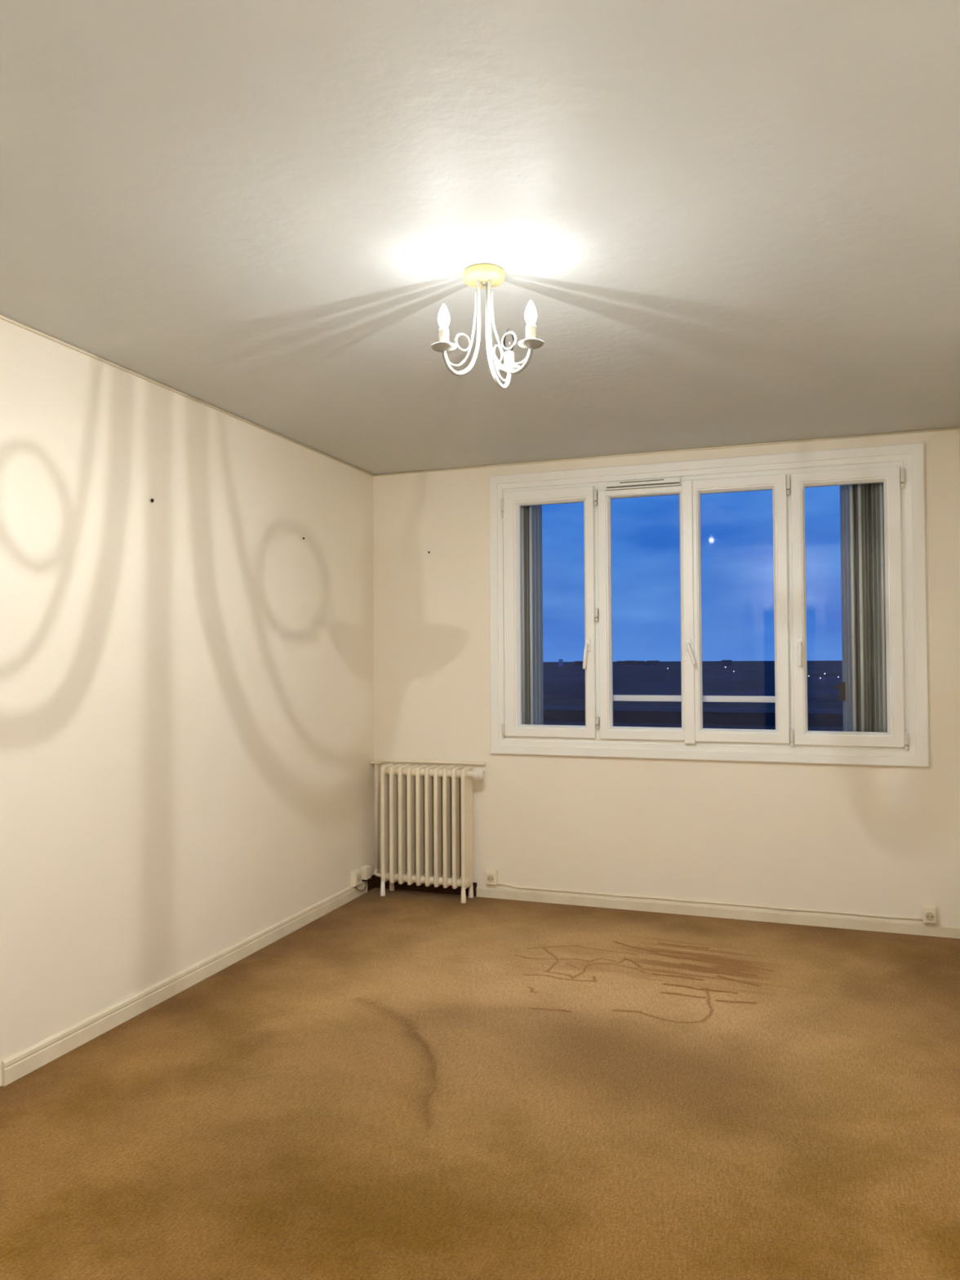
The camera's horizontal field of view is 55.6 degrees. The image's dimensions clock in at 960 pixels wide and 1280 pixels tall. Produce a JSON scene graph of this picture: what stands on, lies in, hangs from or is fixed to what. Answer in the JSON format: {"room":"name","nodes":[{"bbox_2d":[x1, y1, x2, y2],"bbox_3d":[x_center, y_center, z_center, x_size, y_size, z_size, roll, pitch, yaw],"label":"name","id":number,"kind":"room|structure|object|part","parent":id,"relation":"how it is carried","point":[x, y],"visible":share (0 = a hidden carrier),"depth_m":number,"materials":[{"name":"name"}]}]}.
{"room":"empty living room","nodes":[
{"label":"empty living room","id":0,"kind":"room"},
{"bbox_2d":[0,318,373,1086],"bbox_3d":[-1.628,0.191,2.977,0.150,2.500,5.450,-1,-1,20],"label":"wall","id":1,"kind":"structure","parent":0,"point":[187,675],"depth_m":3.67,"materials":[{"name":"beige paint"}]},
{"bbox_2d":[1,880,367,1086],"bbox_3d":[-1.105,1.425,4.160,0.013,0.079,2.595,-1,-1,20],"label":"baseboard","id":2,"kind":"structure","parent":1,"relation":"attached to","point":[37,1055],"depth_m":3.62,"materials":[{"name":"paint"}]},
{"bbox_2d":[0,314,373,475],"bbox_3d":[-1.534,-1.053,3.046,0.012,0.010,5.294,-1,-1,20],"label":"trim","id":3,"kind":"structure","parent":1,"relation":"attached to","point":[2,317],"depth_m":3.68,"materials":[{"name":"paint"}]},
{"bbox_2d":[350,868,361,886],"bbox_3d":[-0.710,1.369,5.237,0.038,0.085,0.088,-1,-1,20],"label":"wall socket","id":4,"kind":"object","parent":1,"relation":"attached to","point":[355,875],"visible":1,"depth_m":5.20,"materials":[{"name":"beige plastic"}]},
{"bbox_2d":[357,875,361,881],"bbox_3d":[-0.694,1.370,5.231,0.004,0.041,0.041,-1,-1,20],"label":"outlet","id":5,"kind":"object","parent":4,"relation":"attached to","point":[359,877],"depth_m":5.23,"materials":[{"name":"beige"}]},
{"bbox_2d":[354,881,366,891],"bbox_3d":[-0.689,1.435,5.280,0.021,0.047,0.141,-1,-1,20],"label":"power cord","id":6,"kind":"object","parent":4,"relation":"attached to","point":[366,882],"visible":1,"depth_m":5.28,"materials":[{"name":"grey plastic"}]},
{"bbox_2d":[360,865,371,881],"bbox_3d":[-0.670,1.371,5.346,0.040,0.084,0.060,-1,-1,20],"label":"junction box","id":7,"kind":"object","parent":1,"relation":"attached to","point":[366,869],"visible":0.91,"depth_m":5.32,"materials":[{"name":"beige plastic"}]},
{"bbox_2d":[0,0,959,474],"bbox_3d":[-0.013,-1.177,2.580,3.494,0.200,5.730,-1,-1,20],"label":"ceiling","id":8,"kind":"structure","parent":0,"point":[716,223],"depth_m":2.30,"materials":[{"name":"paint"}]},
{"bbox_2d":[431,263,543,389],"bbox_3d":[0.053,-0.915,2.659,0.312,0.322,0.331,-1,-1,20],"label":"chandelier","id":9,"kind":"object","parent":8,"relation":"hanging from","point":[487,277],"visible":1,"depth_m":2.62,"materials":[{"name":"beige metal"}]},
{"bbox_3d":[-0.102,-0.825,2.576,0.073,0.014,0.073,-1,-1,20],"label":"drip plate","id":10,"kind":"part","parent":9,"relation":"part of","materials":[{"name":"white metal"}]},
{"bbox_3d":[-0.053,-0.902,2.611,0.130,0.293,0.012,1,-2,-34],"label":"arm","id":11,"kind":"part","parent":9,"relation":"part of","materials":[{"name":"white metal"}]},
{"bbox_3d":[0.056,-0.902,2.728,0.012,0.289,0.141,-1,-1,31],"label":"arm","id":12,"kind":"part","parent":9,"relation":"part of","materials":[{"name":"white metal"}]},
{"bbox_3d":[0.089,-0.826,2.782,0.073,0.014,0.073,-1,-1,20],"label":"drip plate","id":13,"kind":"part","parent":9,"relation":"part of","materials":[{"name":"white metal"}]},
{"bbox_3d":[0.089,-0.917,2.784,0.036,0.075,0.036,-1,-1,20],"label":"bulb","id":14,"kind":"part","parent":9,"relation":"part of","materials":[{"name":"glass"}]},
{"bbox_3d":[0.086,-0.902,2.597,0.158,0.295,0.012,-1,-2,38],"label":"arm","id":15,"kind":"part","parent":9,"relation":"part of","materials":[{"name":"white metal"}]},
{"bbox_3d":[0.143,-0.825,2.550,0.073,0.014,0.073,-1,-1,20],"label":"drip plate","id":16,"kind":"part","parent":9,"relation":"part of","materials":[{"name":"white metal"}]},
{"bbox_2d":[0,887,959,1279],"bbox_3d":[-0.046,1.419,2.390,3.194,0.001,5.450,-1,-1,20],"label":"floor","id":17,"kind":"structure","parent":0,"point":[400,1084],"depth_m":2.74,"materials":[{"name":"brown carpet"}]},
{"bbox_2d":[369,759,485,903],"bbox_3d":[-0.317,1.097,5.287,0.749,0.777,0.172,-1,-1,20],"label":"radiator","id":18,"kind":"object","parent":17,"relation":"on","point":[426,813],"visible":1,"depth_m":5.24,"materials":[{"name":"metal"}]},
{"bbox_3d":[-0.565,1.444,5.293,0.030,0.085,0.031,-1,-1,20],"label":"leg","id":19,"kind":"part","parent":18,"relation":"part of","materials":[{"name":"white paint"}]},
{"bbox_3d":[-0.524,1.447,5.409,0.030,0.085,0.031,-1,-1,20],"label":"leg","id":20,"kind":"part","parent":18,"relation":"part of","materials":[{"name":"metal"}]},
{"bbox_3d":[-0.093,1.438,5.126,0.030,0.085,0.031,-1,-1,20],"label":"leg","id":21,"kind":"part","parent":18,"relation":"part of","materials":[{"name":"metal"}]},
{"bbox_3d":[-0.052,1.440,5.242,0.030,0.085,0.031,-1,-1,20],"label":"leg","id":22,"kind":"part","parent":18,"relation":"part of","materials":[{"name":"metal"}]},
{"bbox_3d":[-0.007,0.758,5.143,0.061,0.062,0.064,-1,-1,20],"label":"knob","id":23,"kind":"part","parent":18,"relation":"part of","materials":[{"name":"white plastic"}]},
{"bbox_2d":[373,429,959,926],"bbox_3d":[0.907,0.225,5.117,3.494,2.500,0.280,-1,-1,20],"label":"wall","id":24,"kind":"structure","parent":0,"point":[864,839],"depth_m":4.95,"materials":[{"name":"beige paint"}]},
{"bbox_2d":[485,869,497,884],"bbox_3d":[0.066,1.361,5.221,0.064,0.083,0.042,-1,-1,20],"label":"wall socket","id":25,"kind":"object","parent":24,"relation":"attached to","point":[491,875],"visible":1,"depth_m":5.21,"materials":[{"name":"beige plastic"}]},
{"bbox_2d":[487,875,493,882],"bbox_3d":[0.061,1.365,5.206,0.041,0.041,0.005,-1,-1,20],"label":"outlet","id":26,"kind":"object","parent":25,"relation":"attached to","point":[490,877],"depth_m":5.20,"materials":[{"name":"beige plastic"}]},
{"bbox_2d":[367,875,959,938],"bbox_3d":[0.847,1.432,4.904,3.194,0.078,0.115,-1,-1,20],"label":"baseboard","id":27,"kind":"structure","parent":24,"relation":"attached to","point":[864,924],"depth_m":4.84,"materials":[{"name":"paint"}]},
{"bbox_2d":[497,883,922,919],"bbox_3d":[1.142,1.391,4.853,2.206,0.021,0.010,-1,-1,20],"label":"cable","id":28,"kind":"object","parent":27,"relation":"on","point":[504,884],"visible":1,"depth_m":4.81,"materials":[{"name":"paint"}]},
{"bbox_2d":[372,426,959,476],"bbox_3d":[0.851,-1.022,5.008,3.194,0.010,0.012,-1,-1,20],"label":"trim","id":29,"kind":"structure","parent":24,"relation":"attached to","point":[954,428],"depth_m":4.92,"materials":[{"name":"paint"}]},
{"bbox_2d":[488,442,928,767],"bbox_3d":[1.137,-0.162,4.894,2.278,1.603,0.222,-1,-1,20],"label":"window","id":30,"kind":"structure","parent":24,"relation":"in","point":[900,467],"depth_m":4.83,"materials":[{"name":"white plastic"}]},
{"bbox_2d":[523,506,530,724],"bbox_3d":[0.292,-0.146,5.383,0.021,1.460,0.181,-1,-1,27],"label":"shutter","id":31,"kind":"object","parent":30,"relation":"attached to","point":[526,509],"depth_m":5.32,"materials":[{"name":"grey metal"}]},
{"bbox_2d":[520,505,543,724],"bbox_3d":[0.266,-0.146,5.388,0.167,1.460,0.197,-1,-1,20],"label":"shutter","id":32,"kind":"object","parent":30,"relation":"attached to","point":[531,516],"visible":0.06,"depth_m":5.33,"materials":[{"name":"grey metal"}]},
{"bbox_3d":[0.250,-0.148,5.299,0.016,1.440,0.017,-1,-1,20],"label":"hinge rod","id":33,"kind":"part","parent":32,"relation":"part of","materials":[{"name":"silver metal"}]},
{"bbox_3d":[0.297,-0.148,5.282,0.016,1.440,0.017,-1,-1,20],"label":"hinge rod","id":34,"kind":"part","parent":32,"relation":"part of","materials":[{"name":"silver metal"}]},
{"bbox_3d":[0.394,-0.153,5.147,0.527,1.398,0.062,-1,-1,20],"label":"sash","id":35,"kind":"part","parent":30,"relation":"part of","materials":[{"name":"white plastic"}]},
{"bbox_3d":[0.586,0.077,5.013,0.030,0.166,0.058,-1,-1,29],"label":"handle","id":36,"kind":"part","parent":30,"relation":"part of","materials":[{"name":"white plastic"}]},
{"bbox_3d":[0.898,-0.142,4.968,0.493,1.367,0.062,-1,-1,20],"label":"sash","id":37,"kind":"part","parent":30,"relation":"part of","materials":[{"name":"white plastic"}]},
{"bbox_2d":[604,476,680,490],"bbox_3d":[0.887,-0.851,4.964,0.406,0.045,0.036,-1,-1,20],"label":"air vent","id":38,"kind":"object","parent":30,"relation":"attached to","point":[624,483],"depth_m":4.96,"materials":[{"name":"white plastic"}]},
{"bbox_3d":[1.114,0.062,4.810,0.055,0.144,0.057,-1,-1,20],"label":"handle","id":39,"kind":"part","parent":30,"relation":"part of","materials":[{"name":"white plastic"}]},
{"bbox_3d":[1.166,0.320,4.965,1.037,0.100,0.050,-1,-1,20],"label":"guard rail","id":40,"kind":"part","parent":30,"relation":"part of","materials":[{"name":"white metal"}]},
{"bbox_3d":[1.146,-0.161,4.923,2.183,1.508,0.071,-1,-1,20],"label":"frame","id":41,"kind":"part","parent":30,"relation":"part of","materials":[{"name":"white plastic"}]},
{"bbox_3d":[1.364,-0.160,4.802,0.496,1.394,0.062,-1,-1,20],"label":"sash","id":42,"kind":"part","parent":30,"relation":"part of","materials":[{"name":"white plastic"}]},
{"bbox_3d":[1.633,0.061,4.641,0.028,0.156,0.056,-1,-1,20],"label":"handle","id":43,"kind":"part","parent":30,"relation":"part of","materials":[{"name":"white plastic"}]},
{"bbox_2d":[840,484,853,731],"bbox_3d":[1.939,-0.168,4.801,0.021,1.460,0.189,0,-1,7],"label":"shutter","id":44,"kind":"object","parent":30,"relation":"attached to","point":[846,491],"depth_m":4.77,"materials":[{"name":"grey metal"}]},
{"bbox_3d":[1.861,-0.164,4.626,0.516,1.399,0.062,-1,-1,20],"label":"sash","id":45,"kind":"part","parent":30,"relation":"part of","materials":[{"name":"white plastic"}]},
{"bbox_2d":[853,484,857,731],"bbox_3d":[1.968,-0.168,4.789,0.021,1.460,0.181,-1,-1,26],"label":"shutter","id":46,"kind":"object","parent":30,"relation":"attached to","point":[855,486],"depth_m":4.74,"materials":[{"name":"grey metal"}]},
{"bbox_2d":[853,484,861,731],"bbox_3d":[1.987,-0.169,4.782,0.021,1.460,0.181,-1,-1,13],"label":"shutter","id":47,"kind":"object","parent":30,"relation":"attached to","point":[857,487],"depth_m":4.73,"materials":[{"name":"grey metal"}]},
{"bbox_2d":[834,482,887,732],"bbox_3d":[2.042,-0.170,4.758,0.365,1.460,0.197,-1,-1,20],"label":"shutter","id":48,"kind":"object","parent":30,"relation":"attached to","point":[863,686],"visible":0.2,"depth_m":4.74,"materials":[{"name":"grey metal"}]},
{"bbox_3d":[1.927,-0.170,4.703,0.016,1.440,0.017,-1,-1,20],"label":"hinge rod","id":49,"kind":"part","parent":48,"relation":"part of","materials":[{"name":"silver metal"}]},
{"bbox_3d":[1.965,-0.171,4.690,0.016,1.440,0.017,-1,-1,20],"label":"hinge rod","id":50,"kind":"part","parent":48,"relation":"part of","materials":[{"name":"silver metal"}]},
{"bbox_3d":[2.063,-0.172,4.655,0.016,1.440,0.017,-1,-1,20],"label":"hinge rod","id":51,"kind":"part","parent":48,"relation":"part of","materials":[{"name":"silver metal"}]},
{"bbox_2d":[861,483,872,731],"bbox_3d":[2.023,-0.169,4.769,0.021,1.460,0.189,-1,-2,37],"label":"shutter","id":52,"kind":"object","parent":30,"relation":"attached to","point":[866,489],"depth_m":4.75,"materials":[{"name":"grey metal"}]},
{"bbox_2d":[883,515,887,732],"bbox_3d":[2.113,-0.170,4.737,0.021,1.460,0.184,-1,-2,32],"label":"shutter","id":53,"kind":"object","parent":30,"relation":"attached to","point":[885,730],"depth_m":4.64,"materials":[{"name":"grey metal"}]},
{"bbox_2d":[921,904,936,924],"bbox_3d":[2.202,1.345,4.459,0.060,0.084,0.048,-1,-1,20],"label":"wall socket","id":54,"kind":"object","parent":24,"relation":"attached to","point":[929,912],"visible":1,"depth_m":4.44,"materials":[{"name":"beige plastic"}]},
{"bbox_2d":[925,912,934,920],"bbox_3d":[2.196,1.349,4.441,0.041,0.041,0.005,-1,-1,20],"label":"outlet","id":55,"kind":"object","parent":54,"relation":"attached to","point":[929,916],"depth_m":4.44,"materials":[{"name":"beige plastic"}]},
{"bbox_2d":[959,426,959,465],"bbox_3d":[1.523,0.148,1.859,0.150,2.500,5.450,-1,-1,20],"label":"wall","id":56,"kind":"structure","parent":0,"point":[959,426],"depth_m":4.47,"materials":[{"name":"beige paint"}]},
{"label":"outside","id":57,"kind":"structure","parent":0,"visible":0},
{"bbox_2d":[542,660,842,697],"bbox_3d":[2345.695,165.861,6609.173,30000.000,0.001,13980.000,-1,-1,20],"label":"landscape","id":58,"kind":"structure","parent":57,"point":[748,677],"depth_m":1410.11,"materials":[{"name":"black"}]},
{"bbox_2d":[558,659,563,666],"bbox_3d":[383.642,108.209,4319.474,17.600,33.800,14.600,-1,-1,20],"label":"building","id":59,"kind":"structure","parent":58,"relation":"on","point":[560,661],"depth_m":4313.33,"materials":[{"name":"blue concrete"}]},
{"bbox_2d":[574,661,582,666],"bbox_3d":[522.695,120.863,4694.385,70.600,23.800,14.600,-1,-1,20],"label":"building","id":60,"kind":"structure","parent":58,"relation":"on","point":[576,663],"depth_m":4691.23,"materials":[{"name":"blue"}]},
{"bbox_2d":[616,660,644,665],"bbox_3d":[862.486,130.196,5210.339,160.600,24.600,14.600,-1,-1,20],"label":"building","id":61,"kind":"structure","parent":58,"relation":"on","point":[627,662],"depth_m":5206.05,"materials":[{"name":"blue"}]},
{"bbox_2d":[646,660,659,665],"bbox_3d":[850.439,113.613,4471.961,60.600,24.800,14.600,-1,-1,20],"label":"building","id":62,"kind":"structure","parent":58,"relation":"on","point":[648,662],"depth_m":4464.94,"materials":[{"name":"blue"}]},
{"bbox_2d":[543,694,843,731],"bbox_3d":[30.271,17.947,62.052,150.600,27.300,18.700,-1,-1,20],"label":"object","id":63,"kind":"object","parent":58,"relation":"on","point":[824,713],"visible":0.02,"depth_m":59.57,"materials":[{"name":"black"}]},
{"bbox_2d":[721,660,732,666],"bbox_3d":[1128.142,104.653,4161.207,45.600,25.800,14.600,-1,-1,20],"label":"building","id":64,"kind":"structure","parent":58,"relation":"on","point":[724,663],"depth_m":4155.69,"materials":[{"name":"blue"}]}
]}

